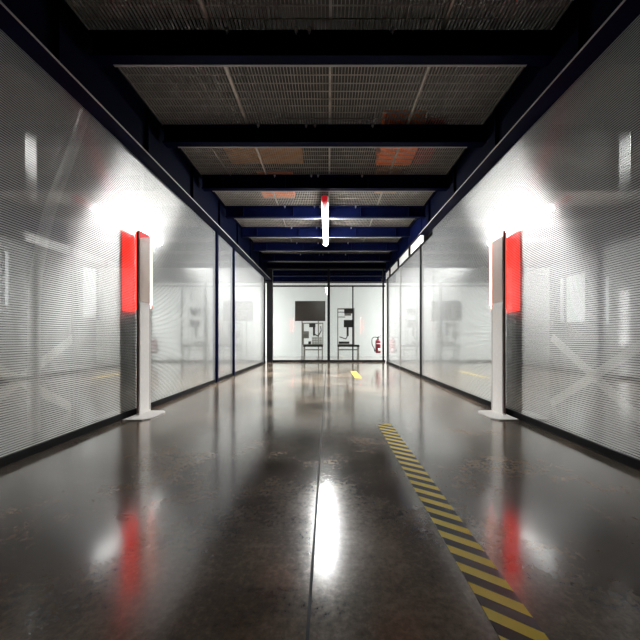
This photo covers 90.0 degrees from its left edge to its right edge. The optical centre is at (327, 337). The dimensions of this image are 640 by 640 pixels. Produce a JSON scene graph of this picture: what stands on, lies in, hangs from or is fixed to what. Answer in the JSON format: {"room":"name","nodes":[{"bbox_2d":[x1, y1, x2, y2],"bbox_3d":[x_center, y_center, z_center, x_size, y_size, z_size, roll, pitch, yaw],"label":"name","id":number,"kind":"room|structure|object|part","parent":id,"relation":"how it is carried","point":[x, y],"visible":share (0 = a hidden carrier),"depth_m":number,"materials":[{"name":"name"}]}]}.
{"room":"industrial corridor","nodes":[
{"label":"industrial corridor","id":0,"kind":"room"},
{"bbox_2d":[0,118,152,370],"bbox_3d":[-8.050,-2.270,4.600,0.100,6.200,21.200,0,0,0],"label":"wall","id":1,"kind":"structure","parent":0,"point":[107,219],"depth_m":9.43,"materials":[{"name":"white paint"}]},
{"bbox_2d":[0,247,12,308],"bbox_3d":[-7.945,-1.470,7.800,0.090,1.460,0.460,0,0,0],"label":"window","id":2,"kind":"structure","parent":1,"relation":"in","point":[6,255],"depth_m":7.92,"materials":[{"name":"grey glass"}]},
{"bbox_2d":[83,264,98,318],"bbox_3d":[-7.945,-1.520,11.000,0.090,1.760,2.060,0,0,0],"label":"window","id":3,"kind":"structure","parent":1,"relation":"in","point":[90,273],"depth_m":10.72,"materials":[{"name":"white glass"}]},
{"bbox_2d":[96,268,259,361],"bbox_3d":[-5.175,-0.795,11.090,5.650,3.250,0.080,0,0,0],"label":"wall","id":4,"kind":"structure","parent":0,"point":[182,307],"depth_m":11.05,"materials":[{"name":"white paint"}]},
{"bbox_2d":[267,268,385,269],"bbox_3d":[-0.070,-2.390,11.060,4.460,0.060,0.060,0,0,0],"label":"trim","id":5,"kind":"structure","parent":4,"relation":"attached to","point":[267,268],"depth_m":11.03,"materials":[{"name":"black metal"}]},
{"bbox_2d":[0,356,639,639],"bbox_3d":[0.000,0.930,4.600,18.000,0.200,21.200,0,0,0],"label":"floor","id":6,"kind":"structure","parent":0,"point":[193,520],"depth_m":1.58,"materials":[{"name":"concrete"}]},
{"bbox_2d":[26,58,46,385],"bbox_3d":[-5.100,-2.270,5.600,0.200,6.200,0.200,0,0,0],"label":"column","id":7,"kind":"structure","parent":6,"relation":"on","point":[36,103],"depth_m":5.50,"materials":[{"name":"grey metal"}]},
{"bbox_2d":[0,45,82,410],"bbox_3d":[-2.908,-0.861,3.050,0.096,3.418,1.380,0,0,0],"label":"frame","id":8,"kind":"object","parent":6,"relation":"on","point":[75,339],"visible":0.76,"depth_m":3.66,"materials":[{"name":"grey metal"}]},
{"bbox_3d":[-2.900,-2.530,3.050,0.060,0.080,1.300,0,0,0],"label":"rail","id":9,"kind":"part","parent":8,"relation":"part of","materials":[{"name":"grey metal"}]},
{"bbox_2d":[27,108,88,432],"bbox_3d":[-2.620,-0.977,3.199,0.090,3.613,0.786,0,0,0],"label":"pipe","id":10,"kind":"object","parent":6,"relation":"on","point":[59,183],"visible":0.92,"depth_m":2.86,"materials":[{"name":"silver metal"}]},
{"bbox_2d":[0,361,265,467],"bbox_3d":[-2.119,0.799,4.560,0.062,0.062,12.320,0,0,0],"label":"baseboard","id":11,"kind":"structure","parent":6,"relation":"on","point":[8,458],"depth_m":2.77,"materials":[{"name":"black metal"}]},
{"bbox_2d":[122,230,164,420],"bbox_3d":[-1.933,-0.168,3.418,0.245,1.991,0.437,0,0,0],"label":"pillar","id":12,"kind":"structure","parent":6,"relation":"on","point":[143,242],"depth_m":3.46,"materials":[{"name":"beige metal"}]},
{"bbox_3d":[-1.933,0.822,3.405,0.245,0.012,0.410,0,0,0],"label":"plate","id":13,"kind":"part","parent":12,"relation":"part of","materials":[{"name":"white metal"}]},
{"bbox_2d":[213,232,218,382],"bbox_3d":[-2.107,-0.585,6.000,0.085,2.830,0.080,0,0,0],"label":"post","id":14,"kind":"object","parent":6,"relation":"on","point":[215,234],"visible":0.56,"depth_m":5.96,"materials":[{"name":"metal"}]},
{"bbox_2d":[230,247,234,375],"bbox_3d":[-2.107,-0.585,7.070,0.085,2.830,0.080,0,0,0],"label":"post","id":15,"kind":"object","parent":6,"relation":"on","point":[232,250],"visible":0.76,"depth_m":7.03,"materials":[{"name":"metal"}]},
{"bbox_2d":[262,277,264,362],"bbox_3d":[-2.110,-0.585,10.540,0.080,2.830,0.080,0,0,0],"label":"post","id":16,"kind":"object","parent":6,"relation":"on","point":[263,279],"visible":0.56,"depth_m":10.50,"materials":[{"name":"black metal"}]},
{"bbox_2d":[267,269,272,361],"bbox_3d":[-1.998,-0.765,11.010,0.190,3.190,0.160,0,0,0],"label":"post","id":17,"kind":"object","parent":6,"relation":"on","point":[269,271],"visible":0.95,"depth_m":10.93,"materials":[{"name":"black metal"}]},
{"bbox_2d":[295,301,324,359],"bbox_3d":[-0.695,-0.305,12.515,1.179,2.270,0.630,0,0,0],"label":"television","id":18,"kind":"object","parent":6,"relation":"on","point":[304,310],"visible":0.94,"depth_m":12.45,"materials":[{"name":"black plastic"}]},
{"bbox_3d":[-1.014,-0.220,12.520,0.040,2.039,0.040,0,0,0],"label":"stand post","id":19,"kind":"part","parent":18,"relation":"part of","materials":[{"name":"grey metal"}]},
{"bbox_3d":[-0.695,-1.050,12.475,1.179,0.778,0.050,0,0,0],"label":"casing","id":20,"kind":"part","parent":18,"relation":"part of","materials":[{"name":"black plastic"}]},
{"bbox_2d":[303,345,322,359],"bbox_3d":[-0.551,0.542,12.000,0.734,0.575,0.500,0,0,0],"label":"workbench","id":21,"kind":"object","parent":6,"relation":"on","point":[304,346],"visible":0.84,"depth_m":11.76,"materials":[{"name":"black metal"}]},
{"bbox_2d":[303,323,322,344],"bbox_3d":[-0.561,-0.155,12.013,0.767,0.820,0.326,0,0,0],"label":"rig","id":22,"kind":"object","parent":21,"relation":"on","point":[305,333],"visible":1,"depth_m":11.88,"materials":[{"name":"grey metal"}]},
{"bbox_3d":[-0.413,0.096,12.005,0.372,0.258,0.190,0,0,0],"label":"drawer","id":23,"kind":"part","parent":22,"relation":"part of","materials":[{"name":"grey"}]},
{"bbox_2d":[305,371,325,639],"bbox_3d":[-0.057,0.829,5.005,0.010,0.002,12.010,0,0,0],"label":"joint","id":24,"kind":"object","parent":6,"relation":"on","point":[316,505],"visible":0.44,"depth_m":1.24,"materials":[{"name":"black"}]},
{"bbox_2d":[327,269,329,361],"bbox_3d":[0.024,-0.765,11.050,0.090,3.190,0.080,0,0,0],"label":"post","id":25,"kind":"object","parent":6,"relation":"on","point":[328,270],"visible":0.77,"depth_m":11.01,"materials":[{"name":"black metal"}]},
{"bbox_2d":[273,360,384,361],"bbox_3d":[-0.060,0.795,11.060,4.080,0.070,0.060,0,0,0],"label":"trim","id":26,"kind":"structure","parent":6,"relation":"on","point":[273,360],"depth_m":11.03,"materials":[{"name":"black metal"}]},
{"bbox_2d":[352,287,352,359],"bbox_3d":[0.858,-0.505,11.060,0.042,2.530,0.060,0,0,0],"label":"post","id":27,"kind":"object","parent":26,"relation":"on","point":[352,287],"visible":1,"depth_m":11.03,"materials":[{"name":"black metal"}]},
{"bbox_2d":[273,285,384,286],"bbox_3d":[-0.060,-1.795,11.060,4.080,0.050,0.060,0,0,0],"label":"trim","id":28,"kind":"structure","parent":27,"relation":"on","point":[273,285],"depth_m":11.03,"materials":[{"name":"black metal"}]},
{"bbox_3d":[1.380,-0.505,11.060,1.003,2.530,0.012,0,0,0],"label":"window","id":29,"kind":"structure","parent":26,"relation":"attached to","visible":0},
{"bbox_2d":[371,336,380,352],"bbox_3d":[1.658,0.212,10.910,0.294,0.606,0.209,0,0,-34],"label":"fire extinguisher","id":30,"kind":"object","parent":29,"relation":"attached to","point":[377,349],"visible":1,"depth_m":10.87,"materials":[{"name":"red metal"}]},
{"bbox_2d":[337,345,358,359],"bbox_3d":[0.755,0.542,12.025,0.804,0.575,0.550,0,0,0],"label":"workbench","id":31,"kind":"object","parent":6,"relation":"on","point":[338,346],"visible":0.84,"depth_m":11.76,"materials":[{"name":"black metal"}]},
{"bbox_2d":[337,308,353,344],"bbox_3d":[0.667,-0.425,12.013,0.630,1.360,0.326,0,0,0],"label":"rig","id":32,"kind":"object","parent":31,"relation":"on","point":[347,311],"visible":0.97,"depth_m":11.88,"materials":[{"name":"grey metal"}]},
{"bbox_2d":[351,371,360,377],"bbox_3d":[0.630,0.829,7.300,0.140,0.002,1.400,0,0,0],"label":"tape","id":33,"kind":"object","parent":6,"relation":"on","point":[355,374],"visible":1,"depth_m":7.26,"materials":[{"name":"yellow plastic"}]},
{"bbox_2d":[382,270,383,361],"bbox_3d":[1.910,-0.765,11.060,0.055,3.190,0.060,0,0,0],"label":"post","id":34,"kind":"object","parent":6,"relation":"on","point":[382,270],"visible":0.83,"depth_m":11.03,"materials":[{"name":"black metal"}]},
{"bbox_2d":[387,279,389,362],"bbox_3d":[1.975,-0.570,10.460,0.070,2.800,0.120,0,0,0],"label":"post","id":35,"kind":"object","parent":6,"relation":"on","point":[388,280],"visible":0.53,"depth_m":10.40,"materials":[{"name":"black metal"}]},
{"bbox_2d":[420,244,423,377],"bbox_3d":[1.972,-0.570,6.730,0.075,2.800,0.060,0,0,0],"label":"post","id":36,"kind":"object","parent":6,"relation":"on","point":[421,247],"visible":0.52,"depth_m":6.70,"materials":[{"name":"black metal"}]},
{"bbox_2d":[378,424,548,639],"bbox_3d":[0.541,0.829,1.715,0.132,0.002,2.730,0,0,0],"label":"tape","id":37,"kind":"object","parent":6,"relation":"on","point":[511,620],"visible":1,"depth_m":1.20,"materials":[{"name":"yellow plastic"}]},
{"bbox_2d":[478,230,518,420],"bbox_3d":[1.792,-0.168,3.441,0.245,1.991,0.462,0,0,0],"label":"pillar","id":38,"kind":"structure","parent":6,"relation":"on","point":[498,242],"depth_m":3.46,"materials":[{"name":"beige metal"}]},
{"bbox_3d":[1.792,0.822,3.415,0.245,0.012,0.410,0,0,0],"label":"plate","id":39,"kind":"part","parent":38,"relation":"part of","materials":[{"name":"white metal"}]},
{"bbox_2d":[386,361,639,469],"bbox_3d":[1.979,0.799,4.560,0.062,0.062,12.320,0,0,0],"label":"baseboard","id":40,"kind":"structure","parent":6,"relation":"on","point":[626,458],"depth_m":2.72,"materials":[{"name":"black metal"}]},
{"bbox_2d":[512,137,523,368],"bbox_3d":[5.100,-2.270,8.600,0.200,6.200,0.200,0,0,0],"label":"column","id":41,"kind":"structure","parent":6,"relation":"on","point":[518,150],"depth_m":8.50,"materials":[{"name":"grey metal"}]},
{"bbox_2d":[549,49,639,425],"bbox_3d":[2.792,-0.861,3.325,0.096,3.418,1.330,0,0,0],"label":"frame","id":42,"kind":"object","parent":6,"relation":"on","point":[556,344],"visible":0.99,"depth_m":3.81,"materials":[{"name":"grey metal"}]},
{"bbox_3d":[2.800,-2.530,3.325,0.060,0.080,1.250,0,0,0],"label":"rail","id":43,"kind":"part","parent":42,"relation":"part of","materials":[{"name":"grey metal"}]},
{"bbox_2d":[609,29,629,385],"bbox_3d":[5.100,-2.270,5.600,0.200,6.200,0.200,0,0,0],"label":"column","id":44,"kind":"structure","parent":6,"relation":"on","point":[619,53],"depth_m":5.50,"materials":[{"name":"grey metal"}]},
{"bbox_2d":[0,0,639,219],"bbox_3d":[0.000,-5.420,4.600,18.000,0.100,21.200,0,0,0],"label":"ceiling","id":45,"kind":"structure","parent":0,"point":[106,162],"depth_m":7.36,"materials":[{"name":"grey metal"}]},
{"bbox_2d":[99,261,549,267],"bbox_3d":[0.000,-2.675,12.885,16.000,0.050,3.430,0,0,0],"label":"ceiling","id":46,"kind":"structure","parent":0,"point":[117,264],"depth_m":11.23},
{"bbox_2d":[178,263,477,267],"bbox_3d":[0.000,-2.530,11.307,10.600,0.220,0.110,0,0,0],"label":"ceiling beam","id":47,"kind":"structure","parent":46,"relation":"attached to","point":[180,265],"depth_m":11.30,"materials":[{"name":"metal"}]},
{"bbox_2d":[260,276,395,281],"bbox_3d":[0.000,-2.530,13.739,10.600,0.220,0.110,0,0,0],"label":"ceiling beam","id":48,"kind":"structure","parent":46,"relation":"attached to","point":[275,278],"depth_m":13.73,"materials":[{"name":"metal"}]},
{"bbox_2d":[260,270,395,275],"bbox_3d":[0.000,-2.530,12.523,10.600,0.220,0.110,0,0,0],"label":"ceiling beam","id":49,"kind":"structure","parent":46,"relation":"attached to","point":[275,272],"depth_m":12.52,"materials":[{"name":"metal"}]},
{"bbox_2d":[153,220,502,355],"bbox_3d":[0.000,-2.270,14.675,16.000,6.200,0.150,0,0,0],"label":"wall","id":50,"kind":"structure","parent":0,"point":[367,301],"depth_m":14.60,"materials":[{"name":"white paint"}]},
{"bbox_2d":[396,268,549,361],"bbox_3d":[5.175,-0.795,11.090,5.650,3.250,0.080,0,0,0],"label":"wall","id":51,"kind":"structure","parent":0,"point":[457,308],"depth_m":11.05,"materials":[{"name":"white paint"}]},
{"bbox_2d":[503,129,639,369],"bbox_3d":[8.050,-2.270,4.600,0.100,6.200,21.200,0,0,0],"label":"wall","id":52,"kind":"structure","parent":0,"point":[584,195],"depth_m":9.79,"materials":[{"name":"white paint"}]},
{"bbox_2d":[560,269,588,324],"bbox_3d":[7.945,-1.270,10.700,0.090,1.660,1.860,0,0,0],"label":"window","id":53,"kind":"structure","parent":52,"relation":"in","point":[574,287],"depth_m":10.29,"materials":[{"name":"white glass"}]},
{"bbox_2d":[602,269,631,325],"bbox_3d":[7.945,-1.070,8.800,0.090,1.460,0.860,0,0,0],"label":"window","id":54,"kind":"structure","parent":52,"relation":"in","point":[605,278],"depth_m":9.15,"materials":[{"name":"white glass"}]},
{"bbox_3d":[-2.120,-0.600,4.560,0.040,2.760,12.320,0,0,0],"label":"wall","id":55,"kind":"structure","parent":0,"visible":0},
{"bbox_2d":[0,0,270,279],"bbox_3d":[-2.034,-2.310,4.675,0.193,0.660,12.550,0,0,0],"label":"beam","id":56,"kind":"structure","parent":55,"relation":"attached to","point":[48,33],"depth_m":3.00,"materials":[{"name":"blue metal"}]},
{"bbox_2d":[225,205,425,218],"bbox_3d":[-0.045,-2.528,6.429,4.010,0.224,0.143,0,0,0],"label":"ceiling beam","id":57,"kind":"structure","parent":56,"relation":"attached to","point":[232,212],"depth_m":6.44,"materials":[{"name":"blue metal"}]},
{"bbox_2d":[242,227,409,237],"bbox_3d":[-0.045,-2.528,7.646,4.010,0.224,0.143,0,0,0],"label":"ceiling beam","id":58,"kind":"structure","parent":56,"relation":"attached to","point":[247,232],"depth_m":7.65,"materials":[{"name":"blue metal"}]},
{"bbox_2d":[321,195,327,245],"bbox_3d":[-0.055,-2.340,6.590,0.120,0.160,2.620,0,0,0],"label":"ceiling lamp","id":59,"kind":"object","parent":58,"relation":"hanging from","point":[324,199],"visible":1,"depth_m":6.08,"materials":[{"name":"white plastic"}]},
{"bbox_2d":[254,242,398,250],"bbox_3d":[-0.045,-2.528,8.861,4.010,0.224,0.143,0,0,0],"label":"ceiling beam","id":60,"kind":"structure","parent":56,"relation":"attached to","point":[258,246],"depth_m":8.87,"materials":[{"name":"metal"}]},
{"bbox_2d":[263,254,389,261],"bbox_3d":[-0.045,-2.528,10.078,4.010,0.224,0.143,0,0,0],"label":"ceiling beam","id":61,"kind":"structure","parent":56,"relation":"attached to","point":[266,257],"depth_m":10.08,"materials":[{"name":"metal"}]},
{"bbox_3d":[1.980,-0.630,4.560,0.040,2.820,12.320,0,0,0],"label":"wall","id":62,"kind":"structure","parent":0,"visible":0},
{"bbox_2d":[391,262,396,273],"bbox_3d":[1.978,-2.075,9.480,0.015,0.230,1.156,0,0,0],"label":"window","id":63,"kind":"structure","parent":62,"relation":"in","point":[394,267],"depth_m":9.55,"materials":[{"name":"white glass"}]},
{"bbox_2d":[400,267,401,365],"bbox_3d":[1.979,-0.550,8.695,0.062,2.760,0.030,0,0,0],"label":"post","id":64,"kind":"object","parent":62,"relation":"attached to","point":[400,267],"visible":0.77,"depth_m":8.68,"materials":[{"name":"metal"}]},
{"bbox_2d":[399,250,408,265],"bbox_3d":[1.978,-2.075,8.264,0.015,0.230,1.156,0,0,0],"label":"window","id":65,"kind":"structure","parent":62,"relation":"in","point":[404,256],"depth_m":8.35,"materials":[{"name":"white glass"}]},
{"bbox_2d":[385,235,427,280],"bbox_3d":[1.970,-2.075,8.655,0.080,0.290,4.490,0,0,0],"label":"trim","id":66,"kind":"structure","parent":62,"relation":"attached to","point":[425,237],"depth_m":7.77,"materials":[{"name":"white metal"}]},
{"bbox_2d":[386,207,425,270],"bbox_3d":[1.980,-2.443,8.655,0.020,0.394,4.590,0,0,0],"label":"beam","id":67,"kind":"structure","parent":66,"relation":"on","point":[418,225],"depth_m":7.77,"materials":[{"name":"blue metal"}]},
{"bbox_2d":[411,235,423,253],"bbox_3d":[1.978,-2.075,7.048,0.015,0.230,1.156,0,0,0],"label":"window","id":68,"kind":"structure","parent":62,"relation":"in","point":[416,244],"depth_m":7.04,"materials":[{"name":"white glass"}]},
{"bbox_2d":[419,0,639,234],"bbox_3d":[1.893,-2.340,2.375,0.193,0.600,7.950,0,0,0],"label":"beam","id":69,"kind":"structure","parent":62,"relation":"attached to","point":[587,29],"depth_m":2.87,"materials":[{"name":"blue metal"}]},
{"bbox_2d":[89,27,555,66],"bbox_3d":[-0.045,-2.528,2.781,4.010,0.224,0.143,0,0,0],"label":"ceiling beam","id":70,"kind":"structure","parent":69,"relation":"attached to","point":[116,48],"depth_m":2.79,"materials":[{"name":"metal"}]},
{"bbox_2d":[162,123,485,147],"bbox_3d":[-0.045,-2.528,3.998,4.010,0.224,0.143,0,0,0],"label":"ceiling beam","id":71,"kind":"structure","parent":69,"relation":"attached to","point":[180,136],"depth_m":4.00,"materials":[{"name":"metal"}]},
{"bbox_2d":[67,0,570,253],"bbox_3d":[-0.070,-2.655,5.835,3.948,0.027,8.506,0,0,0],"label":"ceiling","id":72,"kind":"structure","parent":71,"relation":"on","point":[228,74],"depth_m":3.49,"materials":[{"name":"metal"}]},
{"bbox_2d":[211,148,230,175],"bbox_3d":[-1.600,-2.628,4.620,0.020,0.019,1.082,0,0,3],"label":"conduit pipe","id":73,"kind":"object","parent":72,"relation":"attached to","point":[211,148],"visible":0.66,"depth_m":4.75,"materials":[{"name":"metal"}]},
{"bbox_2d":[224,148,303,162],"bbox_3d":[-0.930,-2.771,4.600,1.124,0.200,0.624,0,0,0],"label":"cardboard box","id":74,"kind":"object","parent":72,"relation":"on","point":[289,149],"visible":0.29,"depth_m":4.71,"materials":[{"name":"brown cardboard"}]},
{"bbox_2d":[257,171,294,197],"bbox_3d":[-0.930,-2.796,5.850,0.624,0.250,0.524,0,0,0],"label":"crate","id":75,"kind":"object","parent":72,"relation":"on","point":[257,171],"visible":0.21,"depth_m":5.88,"materials":[{"name":"orange plastic"}]},
{"bbox_2d":[375,168,400,192],"bbox_3d":[1.050,-2.796,5.720,0.424,0.250,0.424,0,0,0],"label":"cardboard box","id":76,"kind":"object","parent":72,"relation":"on","point":[377,171],"visible":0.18,"depth_m":5.52,"materials":[{"name":"brown cardboard"}]},
{"bbox_2d":[375,110,425,164],"bbox_3d":[1.000,-2.811,4.550,0.544,0.280,0.824,0,0,0],"label":"crate","id":77,"kind":"object","parent":72,"relation":"on","point":[384,110],"visible":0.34,"depth_m":4.28,"materials":[{"name":"orange plastic"}]},
{"bbox_2d":[414,117,444,162],"bbox_3d":[1.420,-2.781,4.550,0.244,0.220,0.724,0,0,0],"label":"crate","id":78,"kind":"object","parent":72,"relation":"on","point":[428,117],"visible":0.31,"depth_m":4.56,"materials":[{"name":"red plastic"}]},
{"bbox_2d":[201,174,448,191],"bbox_3d":[-0.045,-2.528,5.213,4.010,0.224,0.143,0,0,0],"label":"ceiling beam","id":79,"kind":"structure","parent":69,"relation":"attached to","point":[215,183],"depth_m":5.22,"materials":[{"name":"metal"}]}
]}

